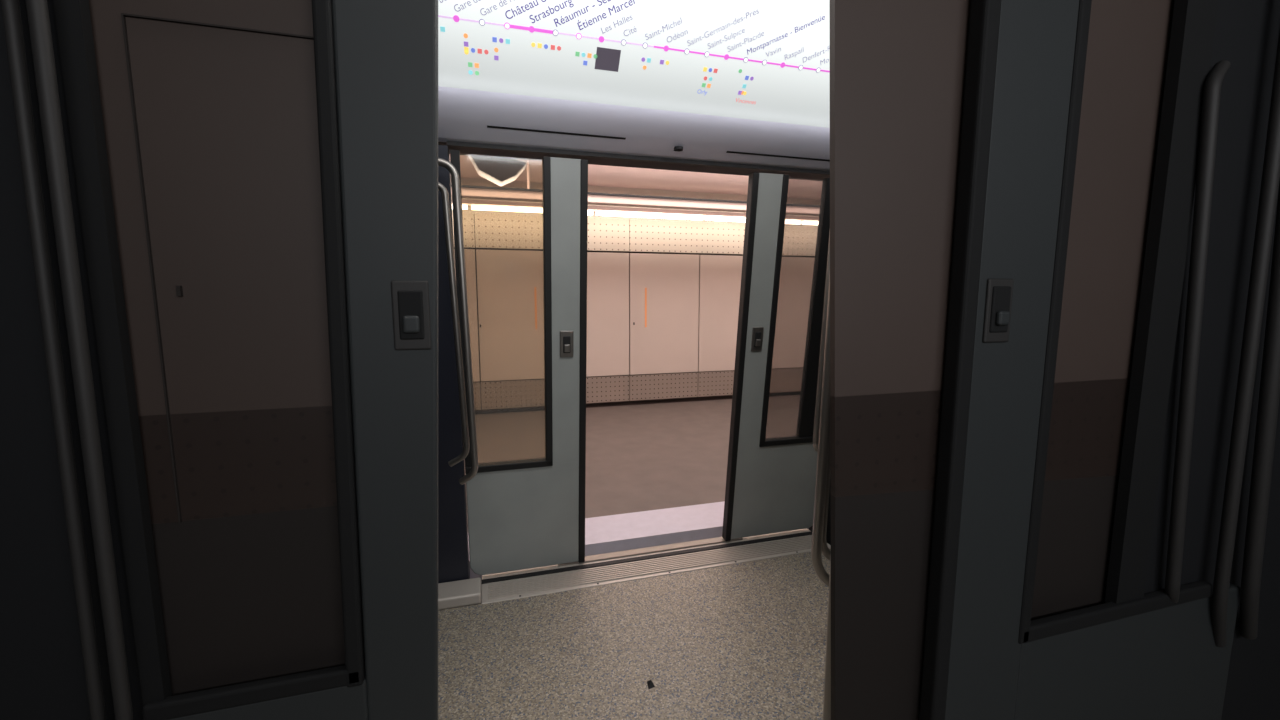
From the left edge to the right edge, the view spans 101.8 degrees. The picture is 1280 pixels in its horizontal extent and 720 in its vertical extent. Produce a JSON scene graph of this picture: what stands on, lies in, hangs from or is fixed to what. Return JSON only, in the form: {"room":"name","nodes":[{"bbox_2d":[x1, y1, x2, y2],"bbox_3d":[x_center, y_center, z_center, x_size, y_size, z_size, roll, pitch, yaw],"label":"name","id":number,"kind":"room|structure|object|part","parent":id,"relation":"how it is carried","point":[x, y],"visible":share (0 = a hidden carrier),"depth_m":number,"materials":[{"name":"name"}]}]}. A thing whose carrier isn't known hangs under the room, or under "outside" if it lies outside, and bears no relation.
{"room":"subway car interior","nodes":[
{"label":"subway car interior","id":0,"kind":"room"},
{"bbox_2d":[0,0,142,719],"bbox_3d":[-1.714,-0.023,0.765,1.545,2.500,0.035,-2,7,-16],"label":"wall","id":1,"kind":"structure","parent":0,"point":[42,673],"depth_m":0.96,"materials":[{"name":"black metal"}]},
{"bbox_2d":[89,0,351,415],"bbox_3d":[-0.819,-0.598,0.972,0.460,1.410,0.015,-2,7,-16],"label":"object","id":2,"kind":"structure","parent":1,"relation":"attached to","point":[227,119],"depth_m":1.00,"materials":[{"name":"black"}]},
{"bbox_2d":[176,286,182,295],"bbox_3d":[-0.884,-0.133,0.998,0.007,0.020,0.008,-2,7,-16],"label":"latch","id":3,"kind":"object","parent":2,"relation":"attached to","point":[179,290],"visible":1,"depth_m":0.99,"materials":[{"name":"black metal"}]},
{"bbox_2d":[123,13,313,39],"bbox_3d":[-0.767,-0.622,0.973,0.320,0.003,0.006,-2,7,-16],"label":"board seam","id":4,"kind":"object","parent":2,"relation":"attached to","point":[124,14],"visible":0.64,"depth_m":0.97,"materials":[{"name":"black"}]},
{"bbox_2d":[53,0,437,719],"bbox_3d":[-0.689,-0.057,1.035,0.646,2.500,0.055,-2,7,-16],"label":"sliding door","id":5,"kind":"structure","parent":1,"relation":"in","point":[349,702],"depth_m":1.05,"materials":[{"name":"black"}]},
{"bbox_3d":[-0.975,-0.281,0.933,0.035,2.030,0.025,-2,7,-16],"label":"outer stile","id":6,"kind":"part","parent":5,"relation":"part of","materials":[{"name":"black metal"}]},
{"bbox_2d":[0,0,357,719],"bbox_3d":[-0.836,-0.229,0.937,0.489,2.036,0.088,-2,7,-16],"label":"window","id":7,"kind":"structure","parent":5,"relation":"attached to","point":[209,700],"depth_m":0.91,"materials":[{"name":"black"}]},
{"bbox_3d":[-1.015,-0.222,0.882,0.110,2.036,0.037,1,7,10],"label":"grab rail","id":8,"kind":"part","parent":7,"relation":"part of","materials":[{"name":"metal"}]},
{"bbox_3d":[-0.805,0.949,1.135,0.410,0.480,0.035,-2,7,-16],"label":"panel","id":9,"kind":"part","parent":5,"relation":"part of","materials":[{"name":"grey paint"}]},
{"bbox_3d":[-0.500,-0.065,1.101,0.246,2.500,0.035,-2,7,-16],"label":"stile","id":10,"kind":"part","parent":5,"relation":"part of","materials":[{"name":"grey metal"}]},
{"bbox_3d":[-0.473,-0.074,1.075,0.032,0.036,0.012,-2,7,-16],"label":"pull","id":11,"kind":"part","parent":5,"relation":"part of","materials":[{"name":"grey paint"}]},
{"bbox_3d":[-0.474,-0.092,1.078,0.072,0.144,0.022,-2,7,-16],"label":"handle","id":12,"kind":"part","parent":5,"relation":"part of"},
{"bbox_2d":[139,406,356,523],"bbox_3d":[-0.819,0.211,1.071,0.460,0.220,0.015,-2,7,-16],"label":"lower wall panel","id":13,"kind":"object","parent":1,"relation":"attached to","point":[244,462],"visible":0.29,"depth_m":1.06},
{"bbox_2d":[151,506,365,695],"bbox_3d":[-0.819,0.553,1.113,0.460,0.470,0.015,-2,7,-16],"label":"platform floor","id":14,"kind":"structure","parent":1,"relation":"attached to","point":[252,597],"depth_m":1.10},
{"bbox_2d":[121,13,181,522],"bbox_3d":[-0.922,-0.146,0.986,0.003,0.950,0.006,-2,7,-16],"label":"board seam","id":15,"kind":"object","parent":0,"point":[123,18],"depth_m":0.98,"materials":[{"name":"black"}]},
{"bbox_2d":[464,395,799,524],"bbox_3d":[2.066,0.783,5.483,17.000,0.250,3.200,-2,7,-16],"label":"floor","id":16,"kind":"structure","parent":0,"point":[642,457],"depth_m":4.60,"materials":[{"name":"concrete"}]},
{"bbox_2d":[468,501,808,597],"bbox_3d":[2.568,0.988,3.804,17.000,0.252,0.330,-2,7,-16],"label":"strip","id":17,"kind":"object","parent":16,"relation":"on","point":[643,529],"visible":0.02,"depth_m":2.98,"materials":[{"name":"tile"}]},
{"bbox_2d":[438,549,830,719],"bbox_3d":[0.634,1.330,0.489,5.800,0.120,4.180,-2,7,-16],"label":"floor","id":18,"kind":"structure","parent":0,"point":[746,640],"depth_m":1.96,"materials":[{"name":"plastic"}]},
{"bbox_2d":[647,680,654,688],"bbox_3d":[0.036,1.103,1.778,0.025,0.018,0.037,-2,7,-16],"label":"debris","id":19,"kind":"object","parent":18,"relation":"on","point":[650,684],"visible":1,"depth_m":1.77,"materials":[{"name":"black"}]},
{"bbox_2d":[811,274,830,586],"bbox_3d":[0.717,0.134,1.869,0.201,1.505,0.074,-2,7,-16],"label":"grab rail","id":20,"kind":"object","parent":18,"relation":"on","point":[819,546],"visible":0.39,"depth_m":1.85,"materials":[{"name":"silver metal"}]},
{"bbox_2d":[823,553,830,719],"bbox_3d":[0.454,-0.068,1.125,0.070,2.500,0.070,-2,7,-16],"label":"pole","id":21,"kind":"object","parent":18,"relation":"on","point":[827,683],"visible":0.02,"depth_m":1.21,"materials":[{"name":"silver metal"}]},
{"bbox_2d":[438,142,830,609],"bbox_3d":[0.010,-0.223,2.421,5.800,2.708,0.348,-2,7,-16],"label":"wall","id":22,"kind":"structure","parent":0,"point":[456,588],"depth_m":2.23,"materials":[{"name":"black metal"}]},
{"bbox_2d":[438,158,477,484],"bbox_3d":[-0.693,-0.119,1.905,0.156,1.193,0.094,-2,7,-16],"label":"grab rail","id":23,"kind":"object","parent":22,"relation":"attached to","point":[470,433],"visible":0.86,"depth_m":1.89,"materials":[{"name":"silver metal"}]},
{"bbox_2d":[450,150,580,575],"bbox_3d":[-0.521,0.089,2.300,0.512,1.868,0.251,-2,7,-16],"label":"sliding door","id":24,"kind":"structure","parent":22,"relation":"in","point":[527,518],"depth_m":2.37,"materials":[{"name":"paint"}]},
{"bbox_3d":[-0.743,-0.167,2.178,0.035,1.331,0.181,-2,7,-16],"label":"outer stile","id":25,"kind":"part","parent":24,"relation":"part of","materials":[{"name":"grey metal"}]},
{"bbox_2d":[465,458,552,473],"bbox_3d":[-0.593,0.479,2.370,0.385,0.034,0.044,-2,7,-16],"label":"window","id":26,"kind":"structure","parent":24,"relation":"attached to","point":[535,462],"depth_m":2.36,"materials":[{"name":"black rubber"}]},
{"bbox_3d":[-0.543,0.739,2.454,0.512,0.540,0.040,-2,14,-16],"label":"panel","id":27,"kind":"part","parent":24,"relation":"part of","materials":[{"name":"paint"}]},
{"bbox_3d":[-0.336,-0.178,2.296,0.142,1.336,0.186,-2,7,-16],"label":"stile","id":28,"kind":"part","parent":24,"relation":"part of","materials":[{"name":"grey metal"}]},
{"bbox_3d":[-0.324,-0.071,2.298,0.060,0.119,0.026,-2,7,-16],"label":"handle","id":29,"kind":"part","parent":24,"relation":"part of","materials":[{"name":"silver metal"}]},
{"bbox_3d":[-0.322,-0.052,2.295,0.026,0.035,0.012,-2,14,-16],"label":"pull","id":30,"kind":"part","parent":24,"relation":"part of","materials":[{"name":"silver metal"}]},
{"bbox_2d":[578,159,587,562],"bbox_3d":[-0.265,0.082,2.380,0.032,1.873,0.254,-2,7,-16],"label":"rubber edge","id":31,"kind":"object","parent":24,"relation":"attached to","point":[584,163],"visible":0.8,"depth_m":2.33,"materials":[{"name":"black rubber"}]},
{"bbox_2d":[438,86,829,175],"bbox_3d":[0.070,-0.911,2.132,5.800,0.132,0.250,-2,7,-16],"label":"header","id":32,"kind":"object","parent":22,"relation":"attached to","point":[467,118],"depth_m":2.08,"materials":[{"name":"white paint"}]},
{"bbox_2d":[438,0,829,127],"bbox_3d":[0.156,-1.196,1.806,5.800,0.514,0.444,-2,7,-16],"label":"panel","id":33,"kind":"object","parent":22,"relation":"attached to","point":[762,60],"visible":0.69,"depth_m":1.83,"materials":[{"name":"grey plastic"}]},
{"bbox_2d":[481,528,830,603],"bbox_3d":[0.132,1.066,2.626,1.780,0.124,0.265,-2,7,-16],"label":"sill","id":34,"kind":"structure","parent":22,"relation":"in","point":[485,599],"depth_m":2.52,"materials":[{"name":"silver metal"}]},
{"bbox_2d":[481,531,811,584],"bbox_3d":[0.120,0.999,2.659,1.860,0.009,0.030,-2,7,-16],"label":"door track","id":35,"kind":"object","parent":34,"relation":"on","point":[511,577],"depth_m":2.62,"materials":[{"name":"metal"}]},
{"bbox_2d":[488,535,811,598],"bbox_3d":[0.146,1.007,2.572,1.720,0.006,0.122,-2,7,-16],"label":"threshold","id":36,"kind":"object","parent":34,"relation":"on","point":[632,569],"visible":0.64,"depth_m":2.53,"materials":[{"name":"silver metal"}]},
{"bbox_2d":[558,537,742,566],"bbox_3d":[0.073,0.991,2.712,1.000,0.012,0.050,-2,7,-16],"label":"outer nosing","id":37,"kind":"object","parent":34,"relation":"on","point":[620,554],"visible":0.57,"depth_m":2.71,"materials":[{"name":"silver metal"}]},
{"bbox_2d":[731,173,829,538],"bbox_3d":[0.768,0.042,2.679,0.540,1.868,0.251,-2,7,-16],"label":"sliding door","id":38,"kind":"structure","parent":22,"relation":"in","point":[774,492],"depth_m":2.68,"materials":[{"name":"paint"}]},
{"bbox_2d":[722,172,758,540],"bbox_3d":[0.496,0.054,2.604,0.032,1.873,0.254,-2,7,-16],"label":"rubber edge","id":39,"kind":"object","parent":38,"relation":"attached to","point":[753,182],"visible":1,"depth_m":2.56,"materials":[{"name":"black rubber"}]},
{"bbox_3d":[0.580,-0.103,2.563,0.060,0.119,0.026,-2,7,-16],"label":"handle","id":40,"kind":"part","parent":38,"relation":"part of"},
{"bbox_3d":[0.581,-0.084,2.561,0.026,0.035,0.012,-2,14,-16],"label":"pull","id":41,"kind":"part","parent":38,"relation":"part of","materials":[{"name":"silver metal"}]},
{"bbox_3d":[0.584,-0.211,2.566,0.142,1.336,0.186,-2,7,-16],"label":"stile","id":42,"kind":"part","parent":38,"relation":"part of","materials":[{"name":"grey metal"}]},
{"bbox_3d":[0.746,0.692,2.833,0.540,0.540,0.040,-2,14,-16],"label":"panel","id":43,"kind":"part","parent":38,"relation":"part of","materials":[{"name":"paint"}]},
{"bbox_2d":[759,436,812,446],"bbox_3d":[0.817,0.428,2.784,0.413,0.034,0.044,-2,7,-16],"label":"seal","id":44,"kind":"structure","parent":38,"relation":"attached to","point":[789,439],"depth_m":2.76,"materials":[{"name":"black rubber"}]},
{"bbox_3d":[0.952,-0.228,2.676,0.170,1.331,0.181,-2,7,-16],"label":"outer stile","id":45,"kind":"part","parent":38,"relation":"part of","materials":[{"name":"grey metal"}]},
{"bbox_2d":[813,232,829,451],"bbox_3d":[0.856,-0.135,2.352,0.154,1.160,0.048,-7,10,-44],"label":"grab rail","id":46,"kind":"object","parent":22,"relation":"attached to","point":[822,345],"visible":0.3,"depth_m":2.33,"materials":[{"name":"silver metal"}]},
{"bbox_2d":[452,178,820,414],"bbox_3d":[1.637,-0.808,6.749,17.000,2.600,0.176,-2,7,-16],"label":"wall","id":47,"kind":"structure","parent":0,"point":[663,295],"depth_m":6.18,"materials":[{"name":"ceramic"}]},
{"bbox_2d":[462,199,542,212],"bbox_3d":[-1.346,-1.564,5.145,0.805,0.090,0.596,-2,7,-16],"label":"strip light","id":48,"kind":"object","parent":47,"relation":"attached to","point":[485,205],"depth_m":5.38,"materials":[{"name":"beige plastic"}]},
{"bbox_2d":[588,206,745,221],"bbox_3d":[0.367,-1.626,5.649,1.974,0.090,0.597,-2,7,-16],"label":"strip light","id":49,"kind":"object","parent":47,"relation":"attached to","point":[600,210],"depth_m":5.89,"materials":[{"name":"beige plastic"}]},
{"bbox_2d":[785,215,818,224],"bbox_3d":[1.897,-1.680,6.092,0.767,0.090,0.586,-2,7,-16],"label":"strip light","id":50,"kind":"object","parent":47,"relation":"attached to","point":[806,220],"depth_m":6.38,"materials":[{"name":"beige plastic"}]},
{"bbox_2d":[460,155,822,199],"bbox_3d":[2.180,-1.885,4.769,17.000,0.100,4.000,-2,7,-16],"label":"ceiling","id":51,"kind":"structure","parent":0,"point":[598,175],"depth_m":5.57,"materials":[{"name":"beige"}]},
{"bbox_2d":[469,156,526,185],"bbox_3d":[-1.007,-1.474,3.669,0.392,0.448,0.180,-2,7,-16],"label":"light fixture","id":52,"kind":"object","parent":51,"relation":"hanging from","point":[500,171],"visible":0.77,"depth_m":3.61,"materials":[{"name":"white plastic"}]},
{"bbox_2d":[526,160,529,188],"bbox_3d":[0.812,-1.739,5.220,8.620,0.300,0.040,-2,7,-16],"label":"hangers","id":53,"kind":"object","parent":51,"relation":"hanging from","point":[527,161],"visible":0.07,"depth_m":4.67,"materials":[{"name":"beige paint"}]},
{"bbox_2d":[451,187,819,215],"bbox_3d":[1.953,-1.592,5.578,17.000,0.080,0.120,-2,7,-16],"label":"beam","id":54,"kind":"structure","parent":53,"relation":"hanging from","point":[471,193],"depth_m":4.95,"materials":[{"name":"beige paint"}]},
{"bbox_2d":[451,185,819,207],"bbox_3d":[1.974,-1.620,5.502,17.000,0.015,0.030,-2,7,-16],"label":"conduit","id":55,"kind":"object","parent":54,"relation":"attached to","point":[462,186],"visible":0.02,"depth_m":4.89,"materials":[{"name":"black"}]},
{"bbox_2d":[1144,0,1279,719],"bbox_3d":[2.218,-0.121,1.559,2.060,2.500,0.035,-2,7,-16],"label":"wall","id":56,"kind":"structure","parent":0,"point":[1246,35],"depth_m":1.33,"materials":[{"name":"black metal"}]},
{"bbox_2d":[831,475,1118,719],"bbox_3d":[0.823,0.717,1.256,0.884,0.910,0.015,-2,7,-16],"label":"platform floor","id":57,"kind":"structure","parent":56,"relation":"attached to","point":[881,544],"depth_m":1.16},
{"bbox_2d":[830,378,1130,496],"bbox_3d":[0.817,0.182,1.188,0.896,0.250,0.015,-2,7,-16],"label":"lower wall panel","id":58,"kind":"object","parent":56,"relation":"attached to","point":[880,443],"visible":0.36,"depth_m":1.12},
{"bbox_2d":[830,0,1174,396],"bbox_3d":[0.781,-0.626,1.078,0.970,1.380,0.015,-2,7,-16],"label":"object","id":59,"kind":"structure","parent":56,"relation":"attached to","point":[898,67],"depth_m":1.05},
{"bbox_2d":[919,0,1240,719],"bbox_3d":[1.165,-0.079,1.216,1.075,2.500,0.059,-2,7,-16],"label":"sliding door","id":60,"kind":"structure","parent":56,"relation":"in","point":[1167,663],"depth_m":1.16,"materials":[{"name":"black metal"}]},
{"bbox_3d":[0.666,-0.062,1.079,0.040,2.500,0.041,-2,7,-16],"label":"rubber edge","id":61,"kind":"part","parent":60,"relation":"part of","materials":[{"name":"black rubber"}]},
{"bbox_3d":[0.745,-0.102,1.073,0.068,0.132,0.022,-2,7,-16],"label":"handle","id":62,"kind":"part","parent":60,"relation":"part of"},
{"bbox_3d":[0.746,-0.086,1.070,0.030,0.030,0.012,-2,7,-16],"label":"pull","id":63,"kind":"part","parent":60,"relation":"part of","materials":[{"name":"grey paint"}]},
{"bbox_3d":[0.788,-0.067,1.117,0.225,2.500,0.035,-2,7,-16],"label":"stile","id":64,"kind":"part","parent":60,"relation":"part of","materials":[{"name":"grey metal"}]},
{"bbox_3d":[1.284,0.900,1.384,0.820,0.515,0.035,-2,7,-16],"label":"panel","id":65,"kind":"part","parent":60,"relation":"part of","materials":[{"name":"grey paint"}]},
{"bbox_2d":[1023,30,1279,646],"bbox_3d":[1.325,-0.232,1.224,0.908,2.098,0.085,-2,7,-16],"label":"window frame","id":66,"kind":"structure","parent":60,"relation":"attached to","point":[1045,627],"depth_m":1.33,"materials":[{"name":"black"}]},
{"bbox_3d":[1.620,-0.243,1.311,0.290,2.098,0.056,-3,8,-22],"label":"grab rail","id":67,"kind":"part","parent":66,"relation":"part of","materials":[{"name":"metal"}]},
{"bbox_3d":[1.246,-0.351,1.219,0.100,1.960,0.025,-2,7,-16],"label":"outer stile","id":68,"kind":"part","parent":60,"relation":"part of","materials":[{"name":"grey metal"}]},
{"bbox_3d":[1.348,-0.015,1.272,0.157,1.341,0.047,-2,7,-16],"label":"grab rail","id":69,"kind":"part","parent":60,"relation":"part of","materials":[{"name":"metal"}]}
]}

